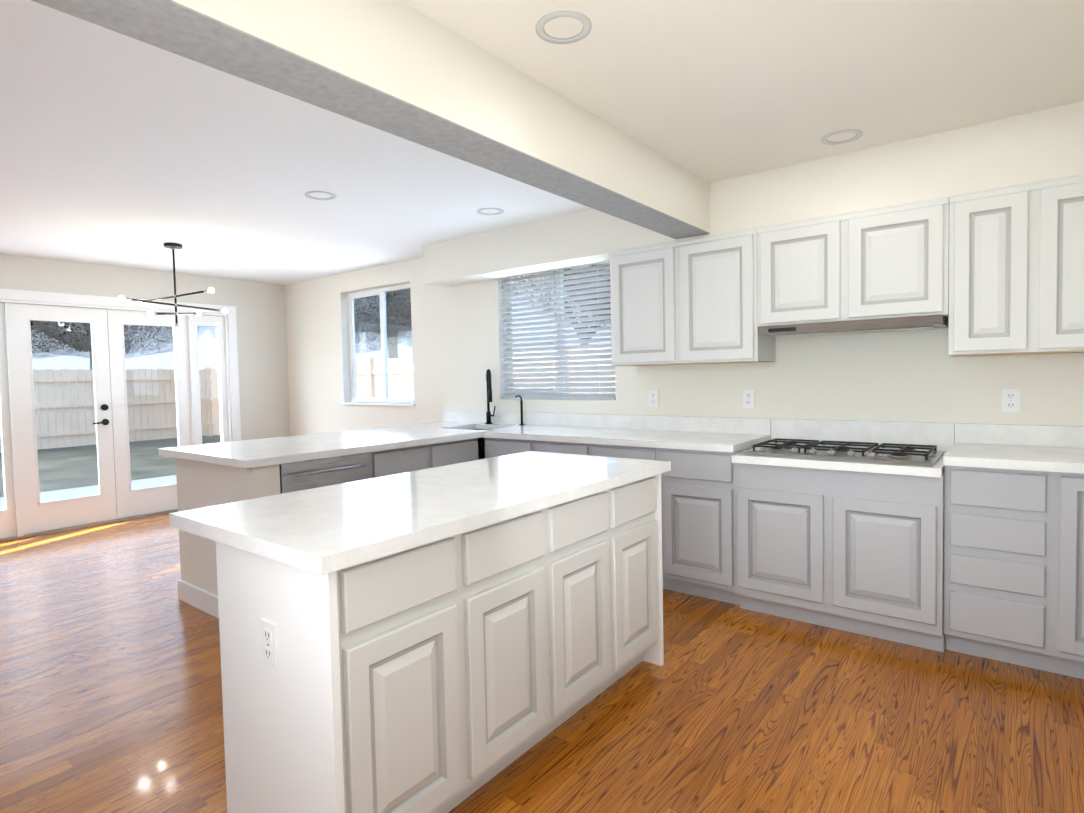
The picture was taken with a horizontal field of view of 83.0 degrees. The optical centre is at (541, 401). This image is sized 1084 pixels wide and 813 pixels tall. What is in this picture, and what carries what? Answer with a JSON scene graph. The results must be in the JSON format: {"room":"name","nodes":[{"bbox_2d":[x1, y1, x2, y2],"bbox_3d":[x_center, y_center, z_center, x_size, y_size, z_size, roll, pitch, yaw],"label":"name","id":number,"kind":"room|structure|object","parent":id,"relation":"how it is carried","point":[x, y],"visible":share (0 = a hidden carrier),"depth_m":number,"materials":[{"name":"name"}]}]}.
{"room":"kitchen","nodes":[
{"label":"kitchen","id":0,"kind":"room"},
{"bbox_2d":[0,253,289,440],"bbox_3d":[-5.369,0.025,4.296,0.150,2.440,7.560,1,3,38],"label":"wall","id":1,"kind":"structure","parent":0,"point":[262,356],"depth_m":6.77,"materials":[{"name":"beige paint"}]},
{"bbox_2d":[0,288,240,541],"bbox_3d":[-4.130,0.083,5.872,0.164,2.141,2.384,1,3,38],"label":"french door","id":2,"kind":"structure","parent":1,"relation":"in","point":[25,513],"depth_m":5.80,"materials":[{"name":"white wood"}]},
{"bbox_2d":[0,0,1083,284],"bbox_3d":[-2.211,-1.221,1.767,8.220,0.120,7.860,1,3,38],"label":"ceiling","id":3,"kind":"structure","parent":0,"point":[118,149],"depth_m":2.65,"materials":[{"name":"paint"}]},
{"bbox_2d":[118,243,227,325],"bbox_3d":[-2.989,-0.944,4.989,0.751,0.659,0.748,1,3,38],"label":"pendant chandelier","id":4,"kind":"object","parent":3,"relation":"hanging from","point":[173,246],"visible":1,"depth_m":4.98,"materials":[{"name":"black metal"}]},
{"bbox_2d":[305,191,336,199],"bbox_3d":[-1.354,-1.274,3.748,0.184,0.039,0.184,1,3,38],"label":"recessed light","id":5,"kind":"object","parent":3,"relation":"in","point":[307,194],"visible":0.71,"depth_m":3.74,"materials":[{"name":"grey"}]},
{"bbox_2d":[31,0,709,238],"bbox_3d":[-1.307,-0.993,0.880,0.220,0.300,7.250,1,3,38],"label":"ceiling beam","id":6,"kind":"structure","parent":3,"relation":"attached to","point":[401,69],"depth_m":1.94,"materials":[{"name":"paint"}]},
{"bbox_2d":[477,208,503,214],"bbox_3d":[-0.354,-1.313,4.186,0.184,0.039,0.184,1,3,38],"label":"recessed light","id":7,"kind":"object","parent":3,"relation":"in","point":[481,213],"visible":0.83,"depth_m":4.18,"materials":[{"name":"grey"}]},
{"bbox_2d":[535,11,591,43],"bbox_3d":[0.070,-1.233,1.995,0.184,0.039,0.184,1,3,38],"label":"recessed light","id":8,"kind":"object","parent":3,"relation":"in","point":[545,19],"visible":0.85,"depth_m":1.99,"materials":[{"name":"grey"}]},
{"bbox_2d":[821,129,862,144],"bbox_3d":[1.457,-1.302,2.980,0.184,0.039,0.184,1,3,38],"label":"recessed light","id":9,"kind":"object","parent":3,"relation":"in","point":[859,134],"visible":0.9,"depth_m":2.97,"materials":[{"name":"grey"}]},
{"bbox_2d":[0,511,1083,812],"bbox_3d":[-2.157,1.327,1.870,8.220,0.100,7.860,1,3,38],"label":"floor","id":10,"kind":"structure","parent":0,"point":[110,679],"depth_m":2.34,"materials":[{"name":"brown wood"}]},
{"bbox_2d":[199,461,230,600],"bbox_3d":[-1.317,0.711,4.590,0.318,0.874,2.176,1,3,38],"label":"base cabinet","id":11,"kind":"object","parent":10,"relation":"on","point":[214,489],"depth_m":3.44,"materials":[{"name":"grey wood"}]},
{"bbox_2d":[158,426,477,468],"bbox_3d":[-1.391,0.275,4.080,1.080,0.040,1.710,1,3,38],"label":"countertop","id":12,"kind":"structure","parent":11,"relation":"on","point":[245,454],"depth_m":3.77,"materials":[{"name":"stone"}]},
{"bbox_2d":[227,452,378,501],"bbox_3d":[-1.434,0.750,3.704,0.580,0.874,0.591,1,3,38],"label":"base cabinet","id":13,"kind":"object","parent":10,"relation":"on","point":[263,481],"depth_m":3.35,"materials":[{"name":"grey wood"}]},
{"bbox_2d":[375,444,434,476],"bbox_3d":[-1.112,0.726,4.118,0.580,0.874,0.459,1,3,38],"label":"base cabinet","id":14,"kind":"object","parent":10,"relation":"on","point":[414,458],"depth_m":3.94,"materials":[{"name":"grey wood"}]},
{"bbox_2d":[211,475,663,812],"bbox_3d":[-0.193,0.783,2.252,0.564,0.874,1.668,1,3,38],"label":"kitchen island","id":15,"kind":"object","parent":10,"relation":"on","point":[451,637],"depth_m":1.71,"materials":[{"name":"white wood"}]},
{"bbox_2d":[261,619,278,669],"bbox_3d":[-0.704,0.627,1.580,0.072,0.116,0.010,1,3,38],"label":"outlet","id":16,"kind":"object","parent":15,"relation":"attached to","point":[269,636],"visible":1,"depth_m":1.57,"materials":[{"name":"white plastic"}]},
{"bbox_2d":[169,451,670,574],"bbox_3d":[-0.278,0.324,2.295,0.810,0.040,1.735,1,3,38],"label":"island countertop","id":17,"kind":"structure","parent":15,"relation":"on","point":[325,530],"depth_m":1.89,"materials":[{"name":"white stone"}]},
{"bbox_2d":[431,438,477,466],"bbox_3d":[-0.823,0.705,4.490,0.580,0.874,0.484,1,3,38],"label":"base cabinet","id":18,"kind":"object","parent":10,"relation":"on","point":[460,451],"depth_m":4.30,"materials":[{"name":"grey wood"}]},
{"bbox_2d":[484,437,530,458],"bbox_3d":[-0.050,0.685,4.590,0.467,0.874,0.621,1,3,38],"label":"base cabinet","id":19,"kind":"object","parent":10,"relation":"on","point":[494,447],"depth_m":4.35,"materials":[{"name":"grey wood"}]},
{"bbox_2d":[531,440,590,455],"bbox_3d":[0.319,0.689,4.303,0.468,0.874,0.621,1,3,38],"label":"base cabinet","id":20,"kind":"object","parent":10,"relation":"on","point":[539,446],"depth_m":4.04,"materials":[{"name":"grey wood"}]},
{"bbox_2d":[591,444,658,460],"bbox_3d":[0.693,0.692,4.012,0.480,0.874,0.621,1,3,38],"label":"base cabinet","id":21,"kind":"object","parent":10,"relation":"on","point":[632,452],"depth_m":3.74,"materials":[{"name":"grey wood"}]},
{"bbox_2d":[659,442,770,602],"bbox_3d":[1.064,0.696,3.723,0.460,0.874,0.621,1,3,38],"label":"base cabinet","id":22,"kind":"object","parent":10,"relation":"on","point":[696,491],"depth_m":3.48,"materials":[{"name":"grey wood"}]},
{"bbox_2d":[727,461,830,627],"bbox_3d":[1.422,0.726,3.421,0.473,0.824,0.661,1,3,38],"label":"base cabinet","id":23,"kind":"object","parent":10,"relation":"on","point":[781,515],"depth_m":3.16,"materials":[{"name":"grey wood"}]},
{"bbox_2d":[831,470,946,651],"bbox_3d":[1.795,0.730,3.131,0.473,0.824,0.661,1,3,38],"label":"base cabinet","id":24,"kind":"object","parent":10,"relation":"on","point":[889,531],"depth_m":2.86,"materials":[{"name":"grey wood"}]},
{"bbox_2d":[944,465,1058,672],"bbox_3d":[2.143,0.708,2.884,0.375,0.874,0.621,1,3,38],"label":"base cabinet","id":25,"kind":"object","parent":10,"relation":"on","point":[988,563],"depth_m":2.63,"materials":[{"name":"grey wood"}]},
{"bbox_2d":[1055,472,1083,678],"bbox_3d":[2.389,0.710,2.692,0.249,0.874,0.621,1,3,38],"label":"base cabinet","id":26,"kind":"object","parent":10,"relation":"on","point":[1069,578],"depth_m":2.49,"materials":[{"name":"grey wood"}]},
{"bbox_2d":[400,410,1083,477],"bbox_3d":[0.682,0.282,3.955,4.506,0.330,0.687,1,3,38],"label":"countertop","id":27,"kind":"structure","parent":26,"relation":"on","point":[1048,448],"depth_m":3.47,"materials":[{"name":"stone"}]},
{"bbox_2d":[485,369,495,423],"bbox_3d":[-0.439,-0.037,5.091,0.176,0.460,0.161,1,3,38],"label":"faucet","id":28,"kind":"object","parent":27,"relation":"on","point":[489,393],"visible":1,"depth_m":5.13,"materials":[{"name":"black metal"}]},
{"bbox_2d":[515,395,524,424],"bbox_3d":[-0.180,0.070,4.934,0.044,0.247,0.094,1,3,38],"label":"filtered water faucet","id":29,"kind":"object","parent":27,"relation":"on","point":[521,405],"visible":1,"depth_m":4.95,"materials":[{"name":"black metal"}]},
{"bbox_2d":[742,438,943,465],"bbox_3d":[1.574,0.254,3.224,0.870,0.046,0.500,1,3,38],"label":"cooktop","id":30,"kind":"object","parent":27,"relation":"in","point":[915,454],"visible":1,"depth_m":3.12,"materials":[{"name":"silver metal"}]},
{"bbox_2d":[285,257,1083,435],"bbox_3d":[0.181,-0.115,4.858,8.220,2.440,0.150,1,3,38],"label":"wall","id":31,"kind":"structure","parent":0,"point":[900,376],"depth_m":4.17,"materials":[{"name":"paint"}]},
{"bbox_2d":[340,283,415,405],"bbox_3d":[-1.653,-0.556,6.232,1.184,1.186,0.165,1,3,38],"label":"dining room window","id":32,"kind":"structure","parent":31,"relation":"in","point":[361,400],"depth_m":6.29,"materials":[{"name":"white plastic"}]},
{"bbox_2d":[505,265,610,388],"bbox_3d":[0.150,-0.576,4.901,1.124,1.114,0.050,1,3,38],"label":"window","id":33,"kind":"structure","parent":31,"relation":"in","point":[547,319],"depth_m":4.90,"materials":[{"name":"white plastic"}]},
{"bbox_2d":[500,264,615,399],"bbox_3d":[0.102,-0.571,4.840,1.106,1.112,0.066,1,3,38],"label":"window blinds","id":34,"kind":"object","parent":33,"relation":"attached to","point":[525,386],"visible":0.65,"depth_m":4.82,"materials":[{"name":"white plastic"}]},
{"bbox_2d":[649,390,657,406],"bbox_3d":[0.781,-0.019,4.295,0.072,0.116,0.010,1,3,38],"label":"electrical outlet","id":35,"kind":"object","parent":31,"relation":"attached to","point":[653,398],"visible":1,"depth_m":4.29,"materials":[{"name":"white plastic"}]},
{"bbox_2d":[609,229,775,365],"bbox_3d":[0.938,-0.614,3.921,0.978,0.754,0.346,1,3,38],"label":"upper cabinet","id":36,"kind":"object","parent":31,"relation":"attached to","point":[690,302],"visible":0.98,"depth_m":3.74,"materials":[{"name":"white wood"}]},
{"bbox_2d":[743,390,754,407],"bbox_3d":[1.310,-0.014,3.884,0.072,0.116,0.010,1,3,38],"label":"electrical outlet","id":37,"kind":"object","parent":31,"relation":"attached to","point":[748,398],"visible":1,"depth_m":3.88,"materials":[{"name":"white plastic"}]},
{"bbox_2d":[757,197,948,327],"bbox_3d":[1.683,-0.704,3.336,0.910,0.559,0.346,1,3,38],"label":"upper cabinet","id":38,"kind":"object","parent":31,"relation":"attached to","point":[892,262],"visible":0.88,"depth_m":3.16,"materials":[{"name":"white wood"}]},
{"bbox_2d":[759,316,948,337],"bbox_3d":[1.682,-0.397,3.339,0.870,0.048,0.366,1,3,38],"label":"under-cabinet range hood","id":39,"kind":"object","parent":38,"relation":"attached to","point":[893,325],"visible":0.95,"depth_m":3.19,"materials":[{"name":"silver metal"}]},
{"bbox_2d":[1002,389,1019,411],"bbox_3d":[2.352,-0.003,3.073,0.072,0.116,0.010,1,3,38],"label":"electrical outlet","id":40,"kind":"object","parent":31,"relation":"attached to","point":[1010,400],"visible":1,"depth_m":3.07,"materials":[{"name":"white plastic"}]},
{"bbox_2d":[949,175,1083,356],"bbox_3d":[2.295,-0.600,2.865,0.632,0.754,0.346,1,3,38],"label":"upper cabinet","id":41,"kind":"object","parent":31,"relation":"attached to","point":[1016,270],"visible":1,"depth_m":2.76,"materials":[{"name":"white wood"}]},
{"bbox_2d":[423,101,1083,286],"bbox_3d":[0.815,-1.157,4.014,4.400,0.315,0.310,1,3,38],"label":"soffit","id":42,"kind":"structure","parent":0,"point":[1034,147],"depth_m":3.27,"materials":[{"name":"paint"}]},
{"label":"outside","id":43,"kind":"structure","parent":0,"visible":0},
{"bbox_2d":[0,411,220,496],"bbox_3d":[-3.582,1.196,11.749,70.000,0.300,65.000,1,3,38],"label":"ground","id":44,"kind":"structure","parent":43,"point":[77,466],"depth_m":11.28,"materials":[{"name":"grey concrete"}]},
{"bbox_2d":[30,321,88,353],"bbox_3d":[-14.726,-4.950,14.618,8.632,12.344,8.002,1,3,38],"label":"tree","id":45,"kind":"object","parent":44,"relation":"on","point":[64,332],"depth_m":16.39,"materials":[{"name":"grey plant"}]},
{"bbox_2d":[0,475,176,508],"bbox_3d":[-5.363,1.244,7.049,3.199,0.060,5.000,1,3,38],"label":"patio slab","id":46,"kind":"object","parent":44,"relation":"on","point":[136,484],"depth_m":8.15,"materials":[{"name":"concrete"}]},
{"bbox_2d":[30,320,172,427],"bbox_3d":[-11.780,-5.279,16.352,8.712,12.744,9.755,1,3,38],"label":"tree","id":47,"kind":"object","parent":44,"relation":"on","point":[90,344],"depth_m":15.70,"materials":[{"name":"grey plant"}]},
{"bbox_2d":[0,367,217,452],"bbox_3d":[-12.265,0.238,12.715,0.110,1.900,18.045,1,3,38],"label":"fence","id":48,"kind":"object","parent":44,"relation":"on","point":[146,431],"depth_m":14.64,"materials":[{"name":"brown wood"}]},
{"bbox_2d":[30,320,208,408],"bbox_3d":[-12.227,-4.970,18.020,7.134,11.986,9.324,1,3,38],"label":"tree","id":49,"kind":"object","parent":44,"relation":"on","point":[78,345],"depth_m":17.34,"materials":[{"name":"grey plant"}]},
{"bbox_2d":[354,292,386,337],"bbox_3d":[-4.728,-2.737,12.679,5.281,7.640,5.829,1,3,38],"label":"tree","id":50,"kind":"object","parent":44,"relation":"on","point":[369,305],"depth_m":13.13,"materials":[{"name":"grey plant"}]},
{"bbox_2d":[205,348,615,435],"bbox_3d":[0.134,0.103,9.626,23.545,1.900,0.110,1,3,38],"label":"fence","id":51,"kind":"object","parent":44,"relation":"on","point":[370,371],"depth_m":12.24,"materials":[{"name":"brown wood"}]},
{"bbox_2d":[354,288,514,358],"bbox_3d":[-5.242,-5.884,18.315,9.254,13.488,8.150,1,3,38],"label":"tree","id":52,"kind":"object","parent":44,"relation":"on","point":[397,310],"depth_m":17.43,"materials":[{"name":"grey plant"}]},
{"bbox_2d":[512,263,610,344],"bbox_3d":[0.807,-2.938,10.371,5.429,7.989,6.686,1,3,38],"label":"tree","id":53,"kind":"object","parent":44,"relation":"on","point":[566,296],"depth_m":9.93,"materials":[{"name":"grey plant"}]},
{"bbox_2d":[516,263,610,327],"bbox_3d":[2.309,-3.895,8.622,8.509,9.987,6.934,1,3,38],"label":"tree","id":54,"kind":"object","parent":44,"relation":"on","point":[575,289],"depth_m":9.83,"materials":[{"name":"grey plant"}]},
{"bbox_2d":[564,268,610,320],"bbox_3d":[2.466,-4.331,10.842,7.619,10.676,6.435,1,3,38],"label":"tree","id":55,"kind":"object","parent":44,"relation":"on","point":[588,288],"depth_m":10.61,"materials":[{"name":"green plant"}]}
]}

